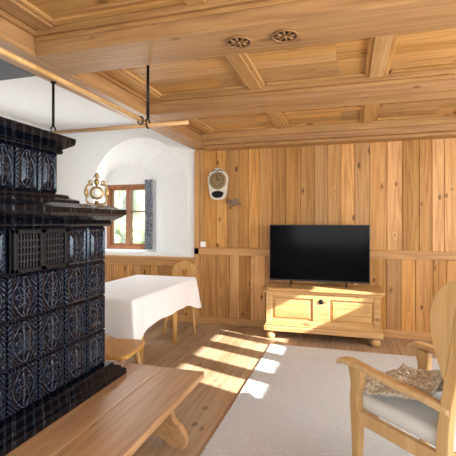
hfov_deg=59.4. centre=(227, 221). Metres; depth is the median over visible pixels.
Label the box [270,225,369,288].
television
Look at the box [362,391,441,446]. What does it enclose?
seat cushion
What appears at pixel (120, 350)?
dining chair
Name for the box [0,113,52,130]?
wall
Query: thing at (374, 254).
trim
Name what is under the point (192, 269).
dining chair
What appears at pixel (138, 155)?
plaster
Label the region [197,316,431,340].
baseboard
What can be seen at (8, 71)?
ceiling soffit
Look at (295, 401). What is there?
area rug
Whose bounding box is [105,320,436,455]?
floor
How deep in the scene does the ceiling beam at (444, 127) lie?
4.96 m
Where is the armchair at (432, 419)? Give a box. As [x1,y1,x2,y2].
[336,279,455,455]
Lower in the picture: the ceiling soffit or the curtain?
the curtain
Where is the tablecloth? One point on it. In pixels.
(133, 304)
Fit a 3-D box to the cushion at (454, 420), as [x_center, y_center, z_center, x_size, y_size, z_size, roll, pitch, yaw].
[1.243,0.656,1.838,0.531,0.713,0.168,0,0,-28]
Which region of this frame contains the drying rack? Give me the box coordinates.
[0,47,188,133]
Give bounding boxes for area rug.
[200,344,439,455]
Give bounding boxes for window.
[107,184,149,249]
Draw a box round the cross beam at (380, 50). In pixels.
[0,0,455,133]
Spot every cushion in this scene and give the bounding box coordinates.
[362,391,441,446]
[454,420,455,451]
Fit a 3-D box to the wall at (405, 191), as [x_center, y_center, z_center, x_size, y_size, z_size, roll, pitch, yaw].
[2.046,-0.025,5.296,5.125,2.950,0.520,0,0,17]
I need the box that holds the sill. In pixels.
[105,249,151,252]
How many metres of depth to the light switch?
5.73 m
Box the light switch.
[200,241,205,246]
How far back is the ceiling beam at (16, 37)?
3.17 m
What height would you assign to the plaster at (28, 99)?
0.100 m
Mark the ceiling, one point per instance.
(437, 46)
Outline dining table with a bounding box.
[140,311,176,364]
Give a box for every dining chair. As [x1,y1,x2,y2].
[105,338,144,363]
[162,260,197,335]
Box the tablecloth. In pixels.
[104,275,201,339]
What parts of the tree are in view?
crown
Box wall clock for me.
[208,168,228,199]
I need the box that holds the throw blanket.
[363,363,443,399]
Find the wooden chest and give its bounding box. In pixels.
[262,282,384,346]
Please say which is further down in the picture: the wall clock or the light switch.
the light switch
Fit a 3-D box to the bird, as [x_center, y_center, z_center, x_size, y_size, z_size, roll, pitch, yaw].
[0.081,-0.273,5.572,0.236,0.106,0.076,0,0,17]
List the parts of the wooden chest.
panel, lid, lid moulding, frame, panel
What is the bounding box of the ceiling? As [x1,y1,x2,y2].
[27,0,455,129]
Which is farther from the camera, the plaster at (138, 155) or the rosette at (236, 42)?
the plaster at (138, 155)
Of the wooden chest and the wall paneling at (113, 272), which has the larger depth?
the wall paneling at (113, 272)
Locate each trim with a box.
[53,0,455,131]
[104,255,193,321]
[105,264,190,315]
[194,152,198,315]
[194,247,455,260]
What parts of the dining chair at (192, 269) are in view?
leg, backrest, leg, leg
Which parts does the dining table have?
leg, leg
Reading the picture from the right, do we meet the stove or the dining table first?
the dining table
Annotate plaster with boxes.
[0,76,135,129]
[53,123,194,256]
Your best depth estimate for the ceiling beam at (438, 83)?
3.50 m
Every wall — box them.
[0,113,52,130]
[195,138,455,331]
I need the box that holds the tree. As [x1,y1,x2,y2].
[116,190,144,243]
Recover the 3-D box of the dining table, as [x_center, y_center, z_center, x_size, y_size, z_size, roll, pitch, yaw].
[-1.008,1.071,4.332,0.800,0.762,1.500,0,0,17]
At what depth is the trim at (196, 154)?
5.76 m
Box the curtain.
[145,179,152,248]
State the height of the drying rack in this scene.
0.555 m
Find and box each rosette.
[225,36,251,48]
[271,29,298,42]
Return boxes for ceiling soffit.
[0,59,35,80]
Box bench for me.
[5,360,203,455]
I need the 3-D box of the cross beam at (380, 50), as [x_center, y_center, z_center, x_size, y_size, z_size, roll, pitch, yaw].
[0.717,-1.202,1.591,4.200,0.036,6.660,0,0,17]
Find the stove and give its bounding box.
[0,116,126,455]
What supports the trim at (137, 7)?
attached to the ceiling
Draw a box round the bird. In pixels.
[226,198,241,205]
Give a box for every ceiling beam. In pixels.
[0,8,203,149]
[32,0,455,74]
[145,68,455,120]
[201,116,455,150]
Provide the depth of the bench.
2.10 m
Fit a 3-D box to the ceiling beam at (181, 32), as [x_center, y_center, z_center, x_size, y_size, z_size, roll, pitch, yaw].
[1.030,-1.147,2.040,4.600,0.195,0.410,0,0,17]
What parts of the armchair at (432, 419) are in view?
leg, armrest, rail, armrest, leg, post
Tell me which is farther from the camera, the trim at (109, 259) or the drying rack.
the trim at (109, 259)
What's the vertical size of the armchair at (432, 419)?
1.231 m
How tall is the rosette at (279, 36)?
0.023 m
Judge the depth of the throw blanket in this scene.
2.16 m
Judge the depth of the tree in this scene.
12.23 m

